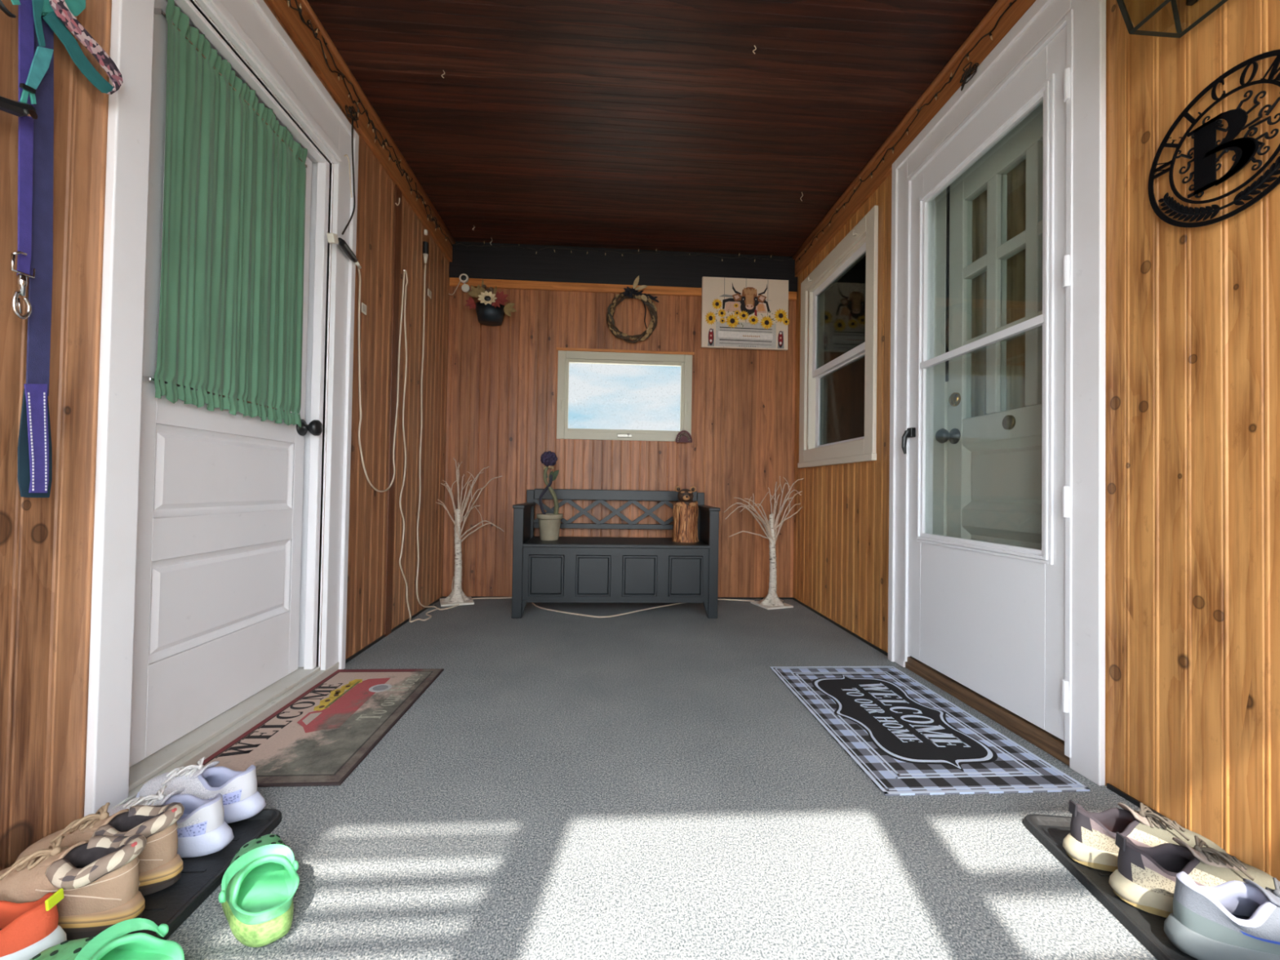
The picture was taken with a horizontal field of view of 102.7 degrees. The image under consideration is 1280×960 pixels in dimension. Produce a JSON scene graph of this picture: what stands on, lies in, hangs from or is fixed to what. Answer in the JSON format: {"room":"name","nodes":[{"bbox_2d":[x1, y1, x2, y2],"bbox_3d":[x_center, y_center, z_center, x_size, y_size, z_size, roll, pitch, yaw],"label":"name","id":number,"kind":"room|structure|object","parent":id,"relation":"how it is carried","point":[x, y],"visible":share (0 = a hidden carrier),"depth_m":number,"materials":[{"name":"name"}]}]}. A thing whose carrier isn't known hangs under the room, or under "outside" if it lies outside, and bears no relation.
{"room":"enclosed porch","nodes":[
{"label":"enclosed porch","id":0,"kind":"room"},
{"bbox_2d":[0,0,449,871],"bbox_3d":[-1.202,-0.439,1.509,0.055,2.388,3.850,1,-1,-4],"label":"wall","id":1,"kind":"structure","parent":0,"point":[46,544],"depth_m":1.05,"materials":[{"name":"brown wood"}]},
{"bbox_2d":[9,0,53,497],"bbox_3d":[-1.109,-0.484,0.942,0.024,1.033,0.087,1,-1,-4],"label":"lead","id":2,"kind":"object","parent":1,"relation":"hanging from","point":[34,253],"visible":1,"depth_m":0.94,"materials":[{"name":"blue fabric"}]},
{"bbox_2d":[0,0,123,119],"bbox_3d":[-1.091,-0.808,0.959,0.027,0.381,0.254,1,-1,-4],"label":"harness","id":3,"kind":"object","parent":1,"relation":"hanging from","point":[59,15],"visible":1,"depth_m":0.96,"materials":[{"name":"teal fabric"}]},
{"bbox_2d":[84,0,359,816],"bbox_3d":[-1.221,-0.339,1.589,0.149,2.190,1.015,1,-1,-4],"label":"trim","id":4,"kind":"structure","parent":1,"relation":"attached to","point":[255,33],"depth_m":1.18,"materials":[{"name":"white paint"}]},
{"bbox_2d":[112,662,338,808],"bbox_3d":[-1.237,0.731,1.576,0.124,0.050,0.995,1,-1,-4],"label":"threshold","id":5,"kind":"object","parent":1,"relation":"attached to","point":[214,735],"depth_m":1.47,"materials":[{"name":"paint"}]},
{"bbox_2d":[129,0,323,767],"bbox_3d":[-1.226,-0.258,1.558,0.112,1.923,0.776,1,-1,-4],"label":"door","id":6,"kind":"structure","parent":1,"relation":"in","point":[216,620],"depth_m":1.46,"materials":[{"name":"white paint"}]},
{"bbox_2d":[142,0,307,427],"bbox_3d":[-1.219,-0.704,1.575,0.034,1.024,0.619,1,-1,-4],"label":"curtain","id":7,"kind":"object","parent":6,"relation":"hanging from","point":[230,324],"visible":1,"depth_m":1.50,"materials":[{"name":"green fabric"}]},
{"bbox_2d":[294,0,304,23],"bbox_3d":[-1.138,-1.551,1.694,0.024,0.036,0.051,1,-1,-4],"label":"string lights","id":8,"kind":"object","parent":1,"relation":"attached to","point":[295,0],"depth_m":1.71,"materials":[{"name":"plastic"}]},
{"bbox_2d":[306,19,319,31],"bbox_3d":[-1.143,-1.565,1.774,0.024,0.047,0.072,1,-1,-4],"label":"string lights","id":9,"kind":"object","parent":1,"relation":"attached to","point":[316,28],"depth_m":1.78,"materials":[{"name":"plastic"}]},
{"bbox_2d":[326,232,361,268],"bbox_3d":[-1.150,-0.901,2.009,0.031,0.045,0.240,1,-1,-4],"label":"plug adapter","id":10,"kind":"object","parent":1,"relation":"attached to","point":[333,238],"visible":1,"depth_m":1.97,"materials":[{"name":"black plastic"}]},
{"bbox_2d":[326,232,338,244],"bbox_3d":[-1.146,-0.901,1.910,0.024,0.042,0.044,1,-1,-4],"label":"socket","id":11,"kind":"object","parent":10,"relation":"attached to","point":[333,238],"depth_m":1.90,"materials":[{"name":"plastic"}]},
{"bbox_2d":[341,115,355,235],"bbox_3d":[-1.154,-1.206,2.028,0.013,0.519,0.098,1,-1,-6],"label":"cord","id":12,"kind":"object","parent":1,"relation":"hanging from","point":[353,162],"visible":1,"depth_m":2.05,"materials":[{"name":"plastic"}]},
{"bbox_2d":[344,154,351,197],"bbox_3d":[-1.156,-1.209,2.029,0.006,0.147,0.061,1,-1,-4],"label":"wire","id":13,"kind":"object","parent":1,"relation":"attached to","point":[345,154],"visible":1,"depth_m":2.04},
{"bbox_2d":[345,105,358,128],"bbox_3d":[-1.159,-1.475,2.058,0.016,0.070,0.092,1,-1,0],"label":"wire tangle","id":14,"kind":"object","parent":1,"relation":"attached to","point":[351,111],"visible":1,"depth_m":2.05,"materials":[{"name":"black plastic"}]},
{"bbox_2d":[266,0,455,262],"bbox_3d":[-1.145,-1.560,1.520,0.020,0.143,3.830,1,-1,-4],"label":"trim","id":15,"kind":"structure","parent":1,"relation":"attached to","point":[304,37],"depth_m":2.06,"materials":[{"name":"brown wood"}]},
{"bbox_2d":[287,0,438,231],"bbox_3d":[-1.175,-1.544,2.297,0.019,0.101,1.603,1,-1,-4],"label":"string lights","id":16,"kind":"object","parent":1,"relation":"attached to","point":[315,34],"visible":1,"depth_m":2.10,"materials":[{"name":"plastic"}]},
{"bbox_2d":[383,184,401,636],"bbox_3d":[-1.238,-0.353,2.568,0.008,2.250,0.070,1,-1,-4],"label":"trim","id":17,"kind":"structure","parent":1,"relation":"attached to","point":[397,209],"depth_m":2.56,"materials":[{"name":"brown wood"}]},
{"bbox_2d":[422,229,428,263],"bbox_3d":[-1.228,-1.337,2.934,0.031,0.187,0.036,1,-1,-4],"label":"plug adapter","id":18,"kind":"object","parent":1,"relation":"attached to","point":[425,245],"visible":1,"depth_m":2.92,"materials":[{"name":"black plastic"}]},
{"bbox_3d":[-1.225,-1.088,2.658,0.026,0.026,0.053,1,-1,-4],"label":"nail","id":19,"kind":"object","parent":1,"relation":"attached to","visible":0},
{"bbox_2d":[357,266,405,492],"bbox_3d":[-1.203,-0.516,2.387,0.044,1.149,0.553,1,-1,-4],"label":"extension cord","id":20,"kind":"object","parent":19,"relation":"hanging from","point":[358,268],"visible":0.95,"depth_m":2.27,"materials":[{"name":"white plastic"}]},
{"bbox_2d":[361,302,366,315],"bbox_3d":[-1.201,-0.745,2.228,0.003,0.040,0.040,1,-1,-4],"label":"tag","id":21,"kind":"object","parent":20,"relation":"attached to","point":[363,306],"visible":1,"depth_m":2.23,"materials":[{"name":"white plastic"}]},
{"bbox_2d":[399,270,439,622],"bbox_3d":[-1.204,-0.159,2.883,0.093,1.871,0.453,1,-1,11],"label":"extension cord","id":22,"kind":"object","parent":19,"relation":"hanging from","point":[405,295],"visible":0.99,"depth_m":2.70,"materials":[{"name":"white plastic"}]},
{"bbox_2d":[536,513,563,540],"bbox_3d":[-0.557,0.289,3.157,0.160,0.160,0.160,1,-1,-4],"label":"pot","id":23,"kind":"object","parent":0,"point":[549,524],"depth_m":3.10,"materials":[{"name":"ceramic"}]},
{"bbox_2d":[442,286,795,597],"bbox_3d":[-0.108,-0.387,3.534,2.384,2.388,0.055,1,-1,-4],"label":"wall","id":24,"kind":"structure","parent":0,"point":[502,380],"depth_m":3.50,"materials":[{"name":"brown wood"}]},
{"bbox_2d":[448,273,470,295],"bbox_3d":[-1.205,-1.303,3.416,0.133,0.144,0.036,1,-1,-4],"label":"security camera","id":25,"kind":"object","parent":24,"relation":"attached to","point":[464,277],"visible":1,"depth_m":3.42,"materials":[{"name":"white plastic"}]},
{"bbox_2d":[455,241,524,248],"bbox_3d":[-0.999,-1.565,3.438,0.450,0.038,0.051,1,-1,-4],"label":"string lights","id":26,"kind":"object","parent":24,"relation":"attached to","point":[484,242],"depth_m":3.43,"materials":[{"name":"plastic"}]},
{"bbox_2d":[465,278,516,326],"bbox_3d":[-0.966,-1.175,3.369,0.326,0.275,0.221,1,-1,-4],"label":"wall planter","id":27,"kind":"object","parent":24,"relation":"attached to","point":[491,310],"visible":1,"depth_m":3.30,"materials":[{"name":"metal"}]},
{"bbox_2d":[528,247,597,253],"bbox_3d":[-0.519,-1.540,3.468,0.458,0.039,0.051,1,-1,-4],"label":"string lights","id":28,"kind":"object","parent":24,"relation":"attached to","point":[587,250],"depth_m":3.46,"materials":[{"name":"plastic"}]},
{"bbox_2d":[416,263,754,617],"bbox_3d":[-0.240,-0.215,3.228,2.081,2.030,0.530,1,-1,-4],"label":"extension cord","id":29,"kind":"object","parent":24,"relation":"hanging from","point":[419,602],"visible":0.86,"depth_m":2.95,"materials":[{"name":"white plastic"}]},
{"bbox_2d":[427,288,431,298],"bbox_3d":[-1.245,-1.103,3.031,0.003,0.040,0.056,1,-1,-4],"label":"tag","id":30,"kind":"object","parent":29,"relation":"attached to","point":[429,293],"visible":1,"depth_m":3.03,"materials":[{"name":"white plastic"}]},
{"bbox_2d":[448,277,796,300],"bbox_3d":[-0.091,-1.309,3.512,2.378,0.055,0.020,1,-1,-4],"label":"trim","id":31,"kind":"structure","parent":24,"relation":"attached to","point":[454,282],"depth_m":3.48,"materials":[{"name":"brown wood"}]},
{"bbox_2d":[448,240,797,292],"bbox_3d":[-0.088,-1.459,3.514,2.384,0.245,0.022,1,-1,-4],"label":"beam","id":32,"kind":"structure","parent":24,"relation":"attached to","point":[488,262],"depth_m":3.49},
{"bbox_2d":[555,347,694,441],"bbox_3d":[-0.102,-0.581,3.513,0.946,0.620,0.074,1,-1,-4],"label":"window","id":33,"kind":"structure","parent":24,"relation":"in","point":[568,355],"depth_m":3.51,"materials":[{"name":"beige paint"}]},
{"bbox_2d":[675,430,692,442],"bbox_3d":[0.299,-0.296,3.475,0.112,0.082,0.008,1,-1,-4],"label":"fan ornament","id":34,"kind":"object","parent":33,"relation":"attached to","point":[683,438],"visible":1,"depth_m":3.47,"materials":[{"name":"red metal"}]},
{"bbox_2d":[606,275,658,343],"bbox_3d":[-0.048,-1.154,3.465,0.356,0.449,0.073,1,-1,-4],"label":"wreath","id":35,"kind":"object","parent":24,"relation":"attached to","point":[629,293],"visible":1,"depth_m":3.46,"materials":[{"name":"black plant"}]},
{"bbox_2d":[604,248,668,256],"bbox_3d":[-0.023,-1.543,3.499,0.427,0.055,0.051,1,-1,-4],"label":"string lights","id":36,"kind":"object","parent":24,"relation":"attached to","point":[638,249],"depth_m":3.49,"materials":[{"name":"plastic"}]},
{"bbox_2d":[673,253,771,262],"bbox_3d":[0.566,-1.528,3.536,0.674,0.051,0.051,1,-1,-4],"label":"string lights","id":37,"kind":"object","parent":24,"relation":"attached to","point":[689,254],"depth_m":3.54,"materials":[{"name":"plastic"}]},
{"bbox_2d":[701,276,789,351],"bbox_3d":[0.730,-1.147,3.532,0.614,0.485,0.031,1,-1,-4],"label":"picture","id":38,"kind":"object","parent":24,"relation":"attached to","point":[739,313],"visible":1,"depth_m":3.52},
{"bbox_2d":[306,0,997,256],"bbox_3d":[0.033,-1.661,1.647,2.584,0.100,3.970,1,-1,-4],"label":"ceiling","id":39,"kind":"structure","parent":0,"point":[652,125],"depth_m":2.17,"materials":[{"name":"brown wood"}]},
{"bbox_2d":[321,35,367,115],"bbox_3d":[-1.158,-1.559,1.998,0.024,0.051,0.346,1,-1,-4],"label":"string lights","id":40,"kind":"object","parent":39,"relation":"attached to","point":[357,103],"depth_m":2.00,"materials":[{"name":"plastic"}]},
{"bbox_2d":[368,118,413,182],"bbox_3d":[-1.188,-1.550,2.437,0.024,0.073,0.490,1,-1,-4],"label":"string lights","id":41,"kind":"object","parent":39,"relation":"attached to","point":[385,140],"depth_m":2.43,"materials":[{"name":"plastic"}]},
{"bbox_2d":[414,182,453,246],"bbox_3d":[-1.228,-1.546,3.050,0.024,0.057,0.669,1,-1,-4],"label":"string lights","id":42,"kind":"object","parent":39,"relation":"attached to","point":[438,225],"depth_m":3.04,"materials":[{"name":"plastic"}]},
{"bbox_2d":[166,598,1156,959],"bbox_3d":[-0.007,0.817,1.605,2.704,0.080,3.970,1,-1,-4],"label":"floor","id":43,"kind":"structure","parent":0,"point":[645,784],"depth_m":1.14,"materials":[{"name":"grey carpet"}]},
{"bbox_2d":[30,918,184,959],"bbox_3d":[-0.768,0.706,0.742,0.257,0.087,0.113,1,-1,4],"label":"clog","id":44,"kind":"object","parent":43,"relation":"on","point":[113,943],"visible":1,"depth_m":0.76,"materials":[{"name":"green plastic"}]},
{"bbox_2d":[66,808,281,940],"bbox_3d":[-0.949,0.739,0.795,0.356,0.016,0.704,1,-1,-4],"label":"tray","id":45,"kind":"object","parent":43,"relation":"on","point":[201,876],"visible":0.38,"depth_m":0.95,"materials":[{"name":"black rubber"}]},
{"bbox_2d":[0,888,66,959],"bbox_3d":[-1.032,0.684,0.767,0.283,0.111,0.088,1,-1,-10],"label":"trainer","id":46,"kind":"object","parent":45,"relation":"on","point":[28,929],"visible":0.94,"depth_m":0.78,"materials":[{"name":"orange fabric"}]},
{"bbox_2d":[0,834,146,939],"bbox_3d":[-0.984,0.674,0.854,0.296,0.137,0.104,1,-1,-3],"label":"shoe","id":47,"kind":"object","parent":45,"relation":"on","point":[98,877],"visible":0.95,"depth_m":0.83,"materials":[{"name":"beige fabric"}]},
{"bbox_2d":[15,802,184,896],"bbox_3d":[-0.999,0.675,0.941,0.296,0.137,0.104,1,-1,-3],"label":"shoe","id":48,"kind":"object","parent":45,"relation":"on","point":[160,864],"visible":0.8,"depth_m":0.93,"materials":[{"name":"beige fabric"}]},
{"bbox_2d":[106,785,234,857],"bbox_3d":[-0.974,0.690,1.046,0.298,0.112,0.092,1,-1,3],"label":"shoe","id":49,"kind":"object","parent":45,"relation":"on","point":[202,830],"visible":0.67,"depth_m":1.02,"materials":[{"name":"white fabric"}]},
{"bbox_2d":[135,756,266,823],"bbox_3d":[-0.980,0.685,1.139,0.298,0.112,0.092,1,-1,4],"label":"shoe","id":50,"kind":"object","parent":45,"relation":"on","point":[242,800],"visible":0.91,"depth_m":1.12,"materials":[{"name":"white fabric"}]},
{"bbox_2d":[217,834,299,947],"bbox_3d":[-0.680,0.711,0.911,0.113,0.087,0.252,2,-1,-44],"label":"clog","id":51,"kind":"object","parent":43,"relation":"on","point":[260,885],"visible":1,"depth_m":0.88,"materials":[{"name":"green plastic"}]},
{"bbox_2d":[202,668,444,786],"bbox_3d":[-0.981,0.756,1.660,0.427,0.010,0.810,1,-1,-4],"label":"doormat","id":52,"kind":"object","parent":43,"relation":"on","point":[319,738],"visible":0.95,"depth_m":1.54,"materials":[{"name":"fabric"}]},
{"bbox_2d":[324,680,360,708],"bbox_3d":[-1.045,0.753,1.806,0.008,0.001,0.240,1,-1,-4],"label":"print","id":53,"kind":"object","parent":52,"relation":"on","point":[351,687],"depth_m":1.79},
{"bbox_2d":[297,677,391,733],"bbox_3d":[-1.000,0.754,1.739,0.148,0.001,0.440,1,-1,-4],"label":"print","id":54,"kind":"object","parent":52,"relation":"on","point":[333,713],"depth_m":1.71},
{"bbox_2d":[435,457,503,606],"bbox_3d":[-1.081,0.323,3.303,0.412,0.929,0.258,1,-1,-11],"label":"tree","id":55,"kind":"object","parent":43,"relation":"on","point":[457,596],"visible":1,"depth_m":3.28,"materials":[{"name":"white wood"}]},
{"bbox_2d":[511,488,719,618],"bbox_3d":[-0.148,0.432,3.198,1.198,0.738,0.506,1,-1,-4],"label":"storage bench","id":56,"kind":"object","parent":43,"relation":"on","point":[566,569],"visible":0.94,"depth_m":2.97,"materials":[{"name":"paint"}]},
{"bbox_2d":[536,451,563,540],"bbox_3d":[-0.554,0.094,3.160,0.159,0.548,0.159,0,-1,41],"label":"potted topiary","id":57,"kind":"object","parent":56,"relation":"on","point":[549,524],"visible":1,"depth_m":3.13,"materials":[{"name":"ceramic"}]},
{"bbox_2d":[671,485,698,542],"bbox_3d":[0.286,0.210,3.199,0.166,0.346,0.167,1,-1,-4],"label":"carving","id":58,"kind":"object","parent":56,"relation":"on","point":[685,511],"visible":1,"depth_m":3.14,"materials":[{"name":"brown wood"}]},
{"bbox_2d":[724,475,803,609],"bbox_3d":[0.790,0.395,3.333,0.536,0.847,0.280,1,-1,-4],"label":"tree","id":59,"kind":"object","parent":43,"relation":"on","point":[771,601],"visible":1,"depth_m":3.33,"materials":[{"name":"white wood"}]},
{"bbox_2d":[769,666,1089,795],"bbox_3d":[0.845,0.788,1.730,0.538,0.008,0.900,1,-1,-4],"label":"doormat","id":60,"kind":"object","parent":43,"relation":"on","point":[908,739],"visible":1,"depth_m":1.55,"materials":[{"name":"black fabric"}]},
{"bbox_2d":[1023,813,1197,959],"bbox_3d":[0.989,0.772,0.827,0.300,0.016,0.690,1,-1,5],"label":"tray","id":61,"kind":"object","parent":43,"relation":"on","point":[1051,831],"visible":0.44,"depth_m":0.96,"materials":[{"name":"black rubber"}]},
{"bbox_2d":[1062,800,1226,871],"bbox_3d":[1.018,0.720,1.037,0.290,0.116,0.092,1,-1,8],"label":"sneaker","id":62,"kind":"object","parent":61,"relation":"on","point":[1091,840],"visible":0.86,"depth_m":1.02,"materials":[{"name":"beige fabric"}]},
{"bbox_2d":[1108,831,1275,917],"bbox_3d":[1.022,0.718,0.928,0.290,0.116,0.092,1,-1,8],"label":"sneaker","id":63,"kind":"object","parent":61,"relation":"on","point":[1144,878],"visible":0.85,"depth_m":0.92,"materials":[{"name":"beige fabric"}]},
{"bbox_2d":[1163,871,1279,959],"bbox_3d":[1.023,0.712,0.824,0.303,0.125,0.096,1,-1,10],"label":"sneaker","id":64,"kind":"object","parent":61,"relation":"on","point":[1230,920],"visible":1,"depth_m":0.82,"materials":[{"name":"white fabric"}]},
{"bbox_2d":[822,255,866,444],"bbox_3d":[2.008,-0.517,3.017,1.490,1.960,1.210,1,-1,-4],"label":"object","id":65,"kind":"structure","parent":0,"point":[845,300],"depth_m":3.56,"materials":[{"name":"clear glass"}]},
{"bbox_2d":[792,0,1279,881],"bbox_3d":[1.232,-0.396,1.663,0.055,2.388,3.850,1,-1,-4],"label":"wall","id":66,"kind":"structure","parent":0,"point":[1193,353],"depth_m":1.17,"materials":[{"name":"brown wood"}]},
{"bbox_2d":[345,596,1243,862],"bbox_3d":[-0.004,0.770,1.566,2.384,0.012,3.850,1,-1,-4],"label":"baseboard","id":67,"kind":"structure","parent":66,"relation":"attached to","point":[1110,787],"depth_m":2.50,"materials":[{"name":"black plastic"}]},
{"bbox_2d":[797,205,878,467],"bbox_3d":[1.155,-0.712,2.977,0.144,1.250,0.972,1,-1,-4],"label":"window","id":68,"kind":"structure","parent":66,"relation":"in","point":[846,254],"depth_m":2.96,"materials":[{"name":"beige paint"}]},
{"bbox_2d":[795,0,1016,262],"bbox_3d":[1.151,-1.525,2.425,0.024,0.080,2.236,1,-1,-4],"label":"string lights","id":69,"kind":"object","parent":66,"relation":"attached to","point":[966,55],"visible":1,"depth_m":2.16,"materials":[{"name":"plastic"}]},
{"bbox_2d":[792,0,1035,276],"bbox_3d":[1.214,-1.519,1.669,0.020,0.143,3.830,1,-1,-4],"label":"trim","id":70,"kind":"structure","parent":66,"relation":"attached to","point":[1010,18],"depth_m":2.19,"materials":[{"name":"brown wood"}]},
{"bbox_2d":[960,62,979,90],"bbox_3d":[1.171,-1.452,1.820,0.016,0.070,0.095,1,-1,-4],"label":"wire tangle","id":71,"kind":"object","parent":66,"relation":"attached to","point":[970,70],"visible":1,"depth_m":1.82,"materials":[{"name":"black plastic"}]},
{"bbox_2d":[901,8,1073,757],"bbox_3d":[1.175,-0.275,1.819,0.079,2.088,0.797,1,-1,-4],"label":"door","id":72,"kind":"structure","parent":66,"relation":"in","point":[993,619],"depth_m":1.65,"materials":[{"name":"white paint"}]},
{"bbox_2d":[905,656,1069,765],"bbox_3d":[1.249,0.775,1.811,0.172,0.052,0.790,1,-1,-4],"label":"threshold","id":73,"kind":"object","parent":66,"relation":"attached to","point":[1053,745],"depth_m":1.69,"materials":[{"name":"brown wood"}]},
{"bbox_2d":[933,102,1043,549],"bbox_3d":[1.292,-0.281,1.833,0.113,2.055,0.785,1,-1,-4],"label":"door","id":74,"kind":"structure","parent":66,"relation":"in","point":[987,468],"depth_m":1.91,"materials":[{"name":"paint"}]},
{"bbox_2d":[971,159,1026,417],"bbox_3d":[1.375,-0.687,1.822,0.018,0.980,0.560,1,-1,-4],"label":"window pane","id":75,"kind":"object","parent":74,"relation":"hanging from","point":[1016,177],"visible":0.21,"depth_m":1.91,"materials":[{"name":"clear glass"}]},
{"bbox_2d":[888,0,1106,785],"bbox_3d":[1.258,-0.324,1.836,0.190,2.250,0.985,1,-1,-4],"label":"trim","id":76,"kind":"structure","parent":66,"relation":"attached to","point":[1087,758],"depth_m":1.40,"materials":[{"name":"white paint"}]},
{"bbox_2d":[1116,0,1227,38],"bbox_3d":[1.159,-1.205,1.101,0.191,0.396,0.216,1,-1,-4],"label":"wall lantern","id":77,"kind":"object","parent":66,"relation":"attached to","point":[1131,30],"visible":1,"depth_m":1.16,"materials":[{"name":"brown metal"}]},
{"bbox_2d":[1147,48,1279,227],"bbox_3d":[1.233,-0.704,1.076,0.006,0.312,0.312,1,-1,-4],"label":"welcome sign","id":78,"kind":"object","parent":66,"relation":"attached to","point":[1205,148],"visible":1,"depth_m":1.09,"materials":[{"name":"black metal"}]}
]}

